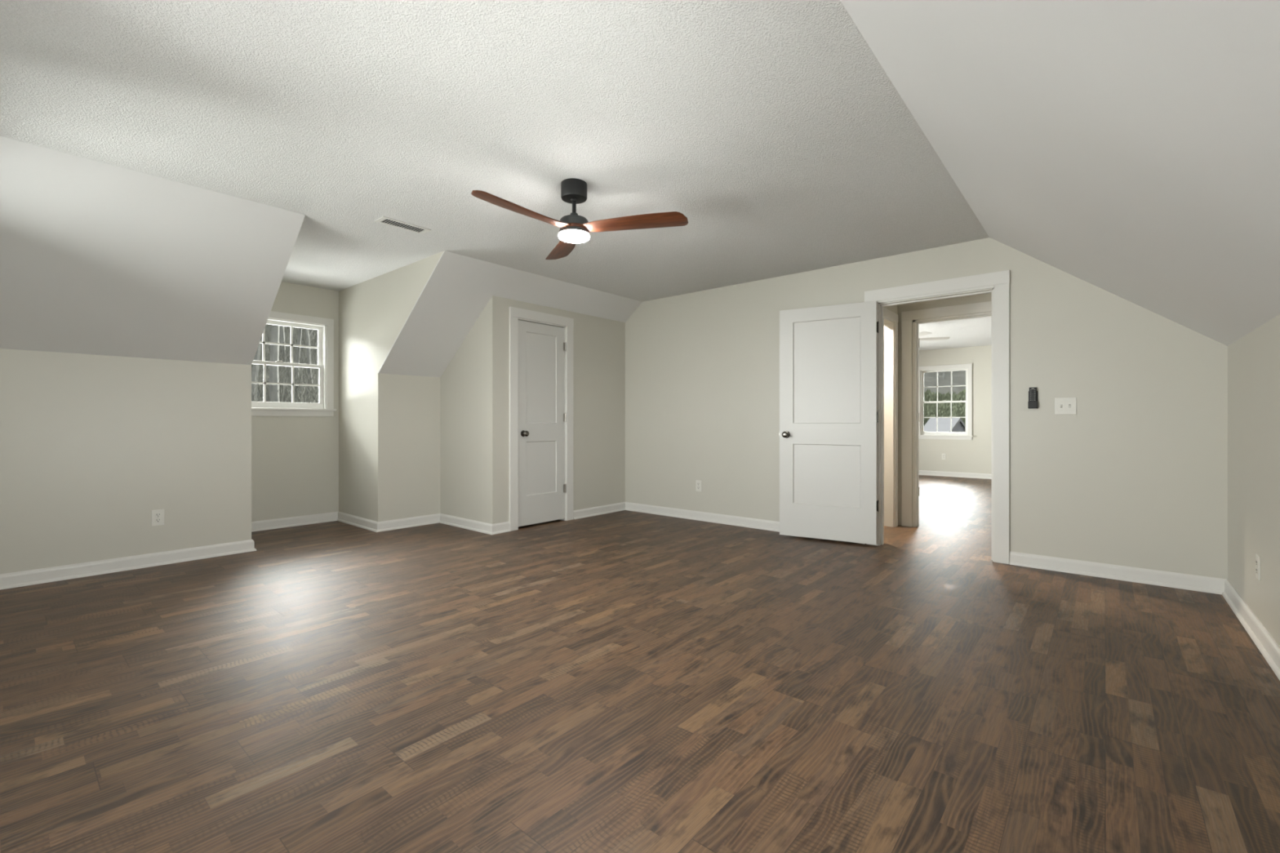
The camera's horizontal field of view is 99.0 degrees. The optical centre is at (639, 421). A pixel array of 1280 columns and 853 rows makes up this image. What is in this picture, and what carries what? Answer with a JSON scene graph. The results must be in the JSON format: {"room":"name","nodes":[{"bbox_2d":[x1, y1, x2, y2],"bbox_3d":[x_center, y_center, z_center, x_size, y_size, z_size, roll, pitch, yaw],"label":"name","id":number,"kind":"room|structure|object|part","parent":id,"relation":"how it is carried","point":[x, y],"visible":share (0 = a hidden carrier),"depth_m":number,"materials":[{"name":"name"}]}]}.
{"room":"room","nodes":[
{"label":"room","id":0,"kind":"room"},
{"bbox_2d":[0,136,305,364],"bbox_3d":[-3.332,-0.925,3.304,1.207,0.941,1.954,0,0,40],"label":"ceiling","id":1,"kind":"structure","parent":0,"point":[97,258],"depth_m":3.41,"materials":[{"name":"white paint"}]},
{"bbox_2d":[0,348,439,573],"bbox_3d":[-2.617,0.298,5.072,0.020,1.505,5.572,0,0,40],"label":"wall","id":2,"kind":"structure","parent":0,"point":[91,445],"depth_m":3.92,"materials":[{"name":"beige paint"}]},
{"bbox_2d":[0,539,256,589],"bbox_3d":[-3.724,1.004,3.735,0.027,0.092,1.861,0,0,40],"label":"baseboard","id":3,"kind":"structure","parent":2,"relation":"attached to","point":[19,579],"depth_m":3.82,"materials":[{"name":"white paint"}]},
{"bbox_2d":[151,509,164,526],"bbox_3d":[-3.519,0.704,3.990,0.008,0.117,0.072,0,0,40],"label":"wall outlet","id":4,"kind":"object","parent":2,"relation":"attached to","point":[157,515],"visible":1,"depth_m":3.99,"materials":[{"name":"white plastic"}]},
{"bbox_2d":[155,518,160,522],"bbox_3d":[-3.517,0.724,3.989,0.003,0.034,0.034,0,0,40],"label":"receptacle","id":5,"kind":"object","parent":4,"relation":"attached to","point":[157,520],"depth_m":3.99,"materials":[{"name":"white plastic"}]},
{"bbox_2d":[155,512,160,517],"bbox_3d":[-3.517,0.684,3.989,0.003,0.034,0.034,0,0,40],"label":"receptacle","id":6,"kind":"object","parent":4,"relation":"attached to","point":[157,514],"depth_m":3.99,"materials":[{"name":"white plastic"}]},
{"bbox_2d":[376,513,439,532],"bbox_3d":[-2.284,1.004,5.426,0.027,0.092,0.665,0,0,40],"label":"baseboard","id":7,"kind":"structure","parent":2,"relation":"attached to","point":[389,525],"depth_m":5.41,"materials":[{"name":"white paint"}]},
{"bbox_2d":[251,281,338,521],"bbox_3d":[-3.573,-0.165,5.457,0.120,2.430,1.013,0,0,40],"label":"wall","id":8,"kind":"structure","parent":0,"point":[295,460],"depth_m":5.51,"materials":[{"name":"beige paint"}]},
{"bbox_2d":[251,311,336,416],"bbox_3d":[-3.585,-0.560,5.432,0.195,1.022,0.994,0,0,40],"label":"window","id":9,"kind":"structure","parent":8,"relation":"attached to","point":[325,326],"depth_m":5.59,"materials":[{"name":"white paint"}]},
{"bbox_3d":[-3.589,-0.366,5.435,0.030,0.441,0.798,0,0,40],"label":"sash","id":10,"kind":"part","parent":9,"relation":"part of","materials":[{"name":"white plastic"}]},
{"bbox_3d":[-3.614,-0.773,5.456,0.030,0.437,0.798,0,0,40],"label":"sash","id":11,"kind":"part","parent":9,"relation":"part of","materials":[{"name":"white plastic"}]},
{"bbox_2d":[251,511,337,531],"bbox_3d":[-3.517,1.004,5.410,0.027,0.092,1.013,0,0,40],"label":"baseboard","id":12,"kind":"structure","parent":8,"relation":"attached to","point":[256,526],"depth_m":5.47,"materials":[{"name":"white paint"}]},
{"bbox_2d":[338,251,443,521],"bbox_3d":[-2.402,-0.165,5.205,2.230,2.431,0.120,0,0,40],"label":"wall","id":13,"kind":"structure","parent":0,"point":[373,313],"depth_m":5.37,"materials":[{"name":"beige paint"}]},
{"bbox_2d":[337,511,377,532],"bbox_3d":[-2.844,1.004,5.484,0.955,0.092,0.027,0,0,40],"label":"baseboard","id":14,"kind":"structure","parent":13,"relation":"attached to","point":[362,522],"depth_m":5.46,"materials":[{"name":"white paint"}]},
{"bbox_2d":[440,297,491,524],"bbox_3d":[-1.698,-0.056,5.430,0.915,2.213,0.100,0,0,40],"label":"wall","id":15,"kind":"structure","parent":0,"point":[465,384],"depth_m":5.33,"materials":[{"name":"beige paint"}]},
{"bbox_2d":[439,513,492,534],"bbox_3d":[-1.725,1.004,5.370,0.952,0.092,0.027,0,0,40],"label":"baseboard","id":16,"kind":"structure","parent":15,"relation":"attached to","point":[480,526],"depth_m":5.34,"materials":[{"name":"white paint"}]},
{"bbox_2d":[0,0,989,302],"bbox_3d":[-1.254,-1.440,3.911,5.656,0.120,5.572,0,0,40],"label":"ceiling","id":17,"kind":"structure","parent":0,"point":[784,144],"depth_m":2.53,"materials":[{"name":"white paint"}]},
{"bbox_2d":[374,216,431,234],"bbox_3d":[-1.666,-1.376,3.851,0.132,0.006,0.344,0,0,40],"label":"ceiling vent","id":18,"kind":"object","parent":17,"relation":"in","point":[385,220],"visible":1,"depth_m":3.84,"materials":[{"name":"white metal"}]},
{"bbox_2d":[471,177,688,259],"bbox_3d":[-0.482,-1.218,3.076,1.188,0.322,1.051,0,0,40],"label":"ceiling fan","id":19,"kind":"object","parent":17,"relation":"hanging from","point":[575,228],"visible":1,"depth_m":3.10,"materials":[{"name":"brown wood"}]},
{"bbox_3d":[-0.622,-1.123,2.922,0.156,0.043,0.622,0,0,42],"label":"blade","id":20,"kind":"part","parent":19,"relation":"part of","materials":[{"name":"brown wood"}]},
{"bbox_3d":[-0.488,-1.123,3.515,0.156,0.043,0.622,0,0,-18],"label":"blade","id":21,"kind":"part","parent":19,"relation":"part of","materials":[{"name":"brown wood"}]},
{"bbox_2d":[558,229,589,243],"bbox_3d":[-0.384,-1.071,3.180,0.181,0.026,0.181,0,0,40],"label":"diffuser","id":22,"kind":"object","parent":19,"relation":"attached to","point":[571,236],"depth_m":3.14,"materials":[{"name":"white glass"}]},
{"bbox_3d":[-0.041,-1.123,3.103,0.622,0.043,0.156,0,0,12],"label":"blade","id":23,"kind":"part","parent":19,"relation":"part of","materials":[{"name":"brown wood"}]},
{"bbox_2d":[377,250,641,377],"bbox_3d":[-1.198,-0.925,5.812,1.207,0.941,2.605,0,0,40],"label":"ceiling","id":24,"kind":"structure","parent":0,"point":[460,287],"depth_m":5.14,"materials":[{"name":"white paint"}]},
{"bbox_2d":[491,295,625,524],"bbox_3d":[-0.814,-0.060,5.825,0.100,2.221,1.846,0,0,40],"label":"wall","id":25,"kind":"structure","parent":0,"point":[598,343],"depth_m":6.02,"materials":[{"name":"beige paint"}]},
{"bbox_2d":[491,521,511,534],"bbox_3d":[-1.312,1.004,5.141,0.027,0.092,0.213,0,0,40],"label":"baseboard","id":26,"kind":"structure","parent":25,"relation":"attached to","point":[501,527],"depth_m":5.14,"materials":[{"name":"white paint"}]},
{"bbox_2d":[509,306,573,530],"bbox_3d":[-1.019,-0.022,5.568,0.122,2.145,0.816,0,0,40],"label":"door frame","id":27,"kind":"structure","parent":25,"relation":"attached to","point":[516,314],"depth_m":5.29,"materials":[{"name":"white paint"}]},
{"bbox_2d":[518,320,566,526],"bbox_3d":[-0.975,0.022,5.546,0.102,2.012,0.632,0,0,40],"label":"door","id":28,"kind":"structure","parent":25,"relation":"in","point":[542,416],"depth_m":5.54,"materials":[{"name":"white paint"}]},
{"bbox_3d":[-1.122,0.121,5.346,0.068,0.064,0.064,0,0,40],"label":"knob","id":29,"kind":"part","parent":28,"relation":"part of","materials":[{"name":"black metal"}]},
{"bbox_2d":[573,502,625,519],"bbox_3d":[-0.439,1.004,6.167,0.027,0.092,0.840,0,0,40],"label":"baseboard","id":30,"kind":"structure","parent":25,"relation":"attached to","point":[589,512],"depth_m":6.14,"materials":[{"name":"white paint"}]},
{"bbox_2d":[0,475,1279,852],"bbox_3d":[1.484,1.125,6.090,7.003,0.150,12.440,0,0,40],"label":"floor","id":31,"kind":"structure","parent":0,"point":[624,681],"depth_m":2.07,"materials":[{"name":"laminate"}]},
{"bbox_2d":[884,305,897,314],"bbox_3d":[2.256,-0.165,5.204,0.110,2.430,0.950,0,0,40],"label":"wall","id":32,"kind":"structure","parent":0,"point":[893,308],"depth_m":5.41,"materials":[{"name":"beige paint"}]},
{"bbox_2d":[625,237,1227,579],"bbox_3d":[1.424,-0.165,5.210,5.955,2.430,0.118,0,0,40],"label":"wall","id":33,"kind":"structure","parent":0,"point":[1136,477],"depth_m":3.92,"materials":[{"name":"beige paint"}]},
{"bbox_2d":[695,480,701,491],"bbox_3d":[0.623,0.688,5.809,0.072,0.117,0.008,0,0,40],"label":"wall outlet","id":34,"kind":"object","parent":33,"relation":"attached to","point":[698,483],"visible":1,"depth_m":5.81,"materials":[{"name":"white plastic"}]},
{"bbox_2d":[625,502,862,543],"bbox_3d":[0.871,1.004,5.585,2.777,0.092,0.027,0,0,40],"label":"baseboard","id":35,"kind":"structure","parent":33,"relation":"attached to","point":[768,525],"depth_m":5.73,"materials":[{"name":"white paint"}]},
{"bbox_2d":[778,301,878,544],"bbox_3d":[1.629,0.013,4.770,0.834,2.030,0.170,0,0,30],"label":"door","id":36,"kind":"structure","parent":33,"relation":"in","point":[828,415],"depth_m":4.75,"materials":[{"name":"white paint"}]},
{"bbox_3d":[1.305,0.120,4.898,0.064,0.064,0.068,0,0,30],"label":"knob","id":37,"kind":"part","parent":36,"relation":"part of","materials":[{"name":"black metal"}]},
{"bbox_2d":[864,270,1009,564],"bbox_3d":[2.598,-0.029,4.786,1.178,2.160,1.035,0,0,40],"label":"door frame","id":38,"kind":"structure","parent":33,"relation":"attached to","point":[997,283],"depth_m":4.29,"materials":[{"name":"white paint"}]},
{"bbox_2d":[1027,391,1037,408],"bbox_3d":[2.821,-0.154,3.925,0.055,0.126,0.028,0,0,40],"label":"remote holder","id":39,"kind":"object","parent":33,"relation":"attached to","point":[1031,405],"visible":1,"depth_m":3.92,"materials":[{"name":"black plastic"}]},
{"bbox_2d":[1029,386,1036,401],"bbox_3d":[2.820,-0.170,3.924,0.045,0.146,0.018,0,0,40],"label":"remote control","id":40,"kind":"object","parent":39,"relation":"in","point":[1033,391],"visible":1,"depth_m":3.92,"materials":[{"name":"black plastic"}]},
{"bbox_2d":[1054,397,1076,414],"bbox_3d":[2.966,-0.105,3.810,0.120,0.117,0.017,0,0,40],"label":"light switch","id":41,"kind":"object","parent":33,"relation":"attached to","point":[1063,406],"visible":1,"depth_m":3.81,"materials":[{"name":"white plastic"}]},
{"bbox_2d":[1009,551,1226,594],"bbox_3d":[3.135,1.004,3.659,1.099,0.092,0.027,0,0,40],"label":"baseboard","id":42,"kind":"structure","parent":33,"relation":"attached to","point":[1161,578],"depth_m":3.61,"materials":[{"name":"white paint"}]},
{"bbox_2d":[897,293,991,526],"bbox_3d":[2.117,-0.165,6.025,5.955,2.430,0.120,0,0,40],"label":"wall","id":43,"kind":"structure","parent":0,"point":[984,297],"depth_m":5.45,"materials":[{"name":"beige paint"}]},
{"bbox_2d":[901,301,991,527],"bbox_3d":[3.066,-0.023,5.217,1.023,2.147,0.163,0,0,40],"label":"door frame","id":44,"kind":"structure","parent":43,"relation":"attached to","point":[982,308],"depth_m":5.44,"materials":[{"name":"white paint"}]},
{"bbox_2d":[919,345,991,474],"bbox_3d":[5.830,-0.165,10.480,5.835,2.430,0.120,0,0,40],"label":"wall","id":45,"kind":"structure","parent":0,"point":[974,455],"depth_m":10.13,"materials":[{"name":"beige paint"}]},
{"bbox_2d":[942,453,946,459],"bbox_3d":[5.794,0.675,10.427,0.072,0.117,0.008,0,0,40],"label":"wall outlet","id":46,"kind":"object","parent":45,"relation":"attached to","point":[944,455],"visible":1,"depth_m":10.42,"materials":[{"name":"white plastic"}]},
{"bbox_2d":[919,363,973,439],"bbox_3d":[5.825,-0.359,10.475,0.983,1.412,0.195,0,0,40],"label":"window","id":47,"kind":"structure","parent":45,"relation":"in","point":[967,435],"depth_m":10.40,"materials":[{"name":"white paint"}]},
{"bbox_3d":[5.850,-0.669,10.503,0.787,0.632,0.030,0,0,40],"label":"sash","id":48,"kind":"part","parent":47,"relation":"part of","materials":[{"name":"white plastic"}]},
{"bbox_3d":[5.829,-0.068,10.479,0.787,0.636,0.030,0,0,40],"label":"sash","id":49,"kind":"part","parent":47,"relation":"part of","materials":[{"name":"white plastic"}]},
{"bbox_2d":[919,470,991,479],"bbox_3d":[5.782,1.004,10.424,5.835,0.092,0.027,0,0,40],"label":"baseboard","id":50,"kind":"structure","parent":45,"relation":"attached to","point":[972,475],"depth_m":10.28,"materials":[{"name":"white paint"}]},
{"bbox_2d":[919,316,991,351],"bbox_3d":[3.977,-1.440,8.328,3.413,0.120,5.800,0,0,40],"label":"ceiling","id":51,"kind":"structure","parent":0,"point":[971,332],"depth_m":8.60,"materials":[{"name":"white paint"}]},
{"bbox_2d":[919,331,950,341],"bbox_3d":[3.584,-1.194,7.662,1.242,0.370,1.258,0,0,40],"label":"ceiling fan","id":52,"kind":"object","parent":51,"relation":"hanging from","point":[922,333],"visible":0.23,"depth_m":7.50,"materials":[{"name":"white metal"}]},
{"bbox_3d":[3.642,-1.132,7.262,0.135,0.030,0.590,0,0,-8],"label":"blade","id":53,"kind":"part","parent":52,"relation":"part of","materials":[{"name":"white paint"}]},
{"bbox_3d":[3.958,-1.132,7.553,0.590,0.030,0.135,0,0,10],"label":"blade","id":54,"kind":"part","parent":52,"relation":"part of","materials":[{"name":"white paint"}]},
{"bbox_2d":[840,0,1279,346],"bbox_3d":[1.371,-0.925,1.677,1.239,0.941,5.572,0,0,40],"label":"ceiling","id":55,"kind":"structure","parent":0,"point":[1130,149],"depth_m":1.74,"materials":[{"name":"white paint"}]},
{"bbox_2d":[1227,314,1279,646],"bbox_3d":[1.841,0.298,1.199,0.120,1.505,5.452,0,0,40],"label":"wall","id":56,"kind":"structure","parent":0,"point":[1254,358],"depth_m":2.71,"materials":[{"name":"beige paint"}]},
{"bbox_2d":[1222,579,1279,680],"bbox_3d":[1.824,1.004,1.292,0.027,0.092,5.332,0,0,40],"label":"baseboard","id":57,"kind":"structure","parent":56,"relation":"attached to","point":[1261,637],"depth_m":2.64,"materials":[{"name":"white paint"}]},
{"bbox_2d":[1255,553,1260,580],"bbox_3d":[2.984,0.704,2.641,0.008,0.117,0.072,0,0,40],"label":"wall outlet","id":58,"kind":"object","parent":56,"relation":"attached to","point":[1257,556],"visible":1,"depth_m":2.63,"materials":[{"name":"white plastic"}]},
{"label":"outside","id":59,"kind":"structure","parent":0,"visible":0},
{"bbox_3d":[32.908,-0.166,-12.249,94.000,8.733,144.000,0,0,40],"label":"ground","id":60,"kind":"structure","parent":59,"visible":0},
{"bbox_2d":[923,388,965,425],"bbox_3d":[32.706,-2.178,59.606,15.999,5.262,29.427,0,0,40],"label":"shrubbery","id":61,"kind":"object","parent":60,"relation":"on","point":[958,409],"visible":0.26,"depth_m":58.20,"materials":[{"name":"green plant"}]},
{"bbox_2d":[923,417,965,431],"bbox_3d":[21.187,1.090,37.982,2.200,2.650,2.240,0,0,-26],"label":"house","id":62,"kind":"structure","parent":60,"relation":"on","point":[944,424],"depth_m":37.40,"materials":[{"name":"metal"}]},
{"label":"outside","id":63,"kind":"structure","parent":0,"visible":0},
{"bbox_2d":[251,324,318,403],"bbox_3d":[-60.924,-15.935,51.849,140.000,40.926,120.000,0,0,40],"label":"hillside","id":64,"kind":"structure","parent":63,"point":[289,341],"depth_m":34.67,"materials":[{"name":"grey plant"}]},
{"bbox_2d":[251,337,262,401],"bbox_3d":[-15.569,-8.081,23.532,8.072,15.784,10.610,0,0,12],"label":"bare tree","id":65,"kind":"object","parent":64,"relation":"on","point":[257,356],"visible":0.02,"depth_m":24.33,"materials":[{"name":"grey plant"}]},
{"bbox_2d":[269,324,279,401],"bbox_3d":[-15.864,-10.611,24.693,7.846,21.578,10.640,0,0,-5],"label":"bare tree","id":66,"kind":"object","parent":64,"relation":"on","point":[274,348],"visible":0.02,"depth_m":23.71,"materials":[{"name":"grey plant"}]},
{"bbox_2d":[279,325,286,358],"bbox_3d":[-22.371,-10.942,34.139,8.949,14.140,5.107,0,0,-42],"label":"bare tree","id":67,"kind":"object","parent":64,"relation":"on","point":[282,330],"visible":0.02,"depth_m":35.27,"materials":[{"name":"grey plant"}]},
{"bbox_2d":[251,324,318,403],"bbox_3d":[-32.094,-11.326,53.155,72.410,25.116,29.740,0,0,40],"label":"undergrowth","id":68,"kind":"object","parent":64,"relation":"on","point":[282,388],"visible":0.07,"depth_m":28.45,"materials":[{"name":"plant"}]},
{"bbox_2d":[293,328,302,382],"bbox_3d":[-17.772,-8.115,31.230,6.556,12.802,8.466,0,0,12],"label":"bare tree","id":69,"kind":"object","parent":64,"relation":"on","point":[300,332],"visible":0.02,"depth_m":30.40,"materials":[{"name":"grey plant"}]},
{"bbox_2d":[305,328,315,395],"bbox_3d":[-17.695,-7.216,28.587,6.448,12.254,6.804,0,0,-31],"label":"bare tree","id":70,"kind":"object","parent":64,"relation":"on","point":[307,333],"visible":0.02,"depth_m":28.97,"materials":[{"name":"grey plant"}]},
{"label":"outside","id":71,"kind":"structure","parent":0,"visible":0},
{"bbox_2d":[924,370,965,395],"bbox_3d":[73.560,-20.037,86.436,164.000,43.410,125.000,0,0,40],"label":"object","id":72,"kind":"structure","parent":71,"point":[958,378],"depth_m":75.98,"materials":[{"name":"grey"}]},
{"bbox_2d":[942,371,945,379],"bbox_3d":[45.558,-13.763,77.883,8.274,16.084,10.816,0,0,-1],"label":"bare tree","id":73,"kind":"object","parent":72,"relation":"on","point":[944,372],"visible":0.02,"depth_m":78.38,"materials":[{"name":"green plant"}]}
]}

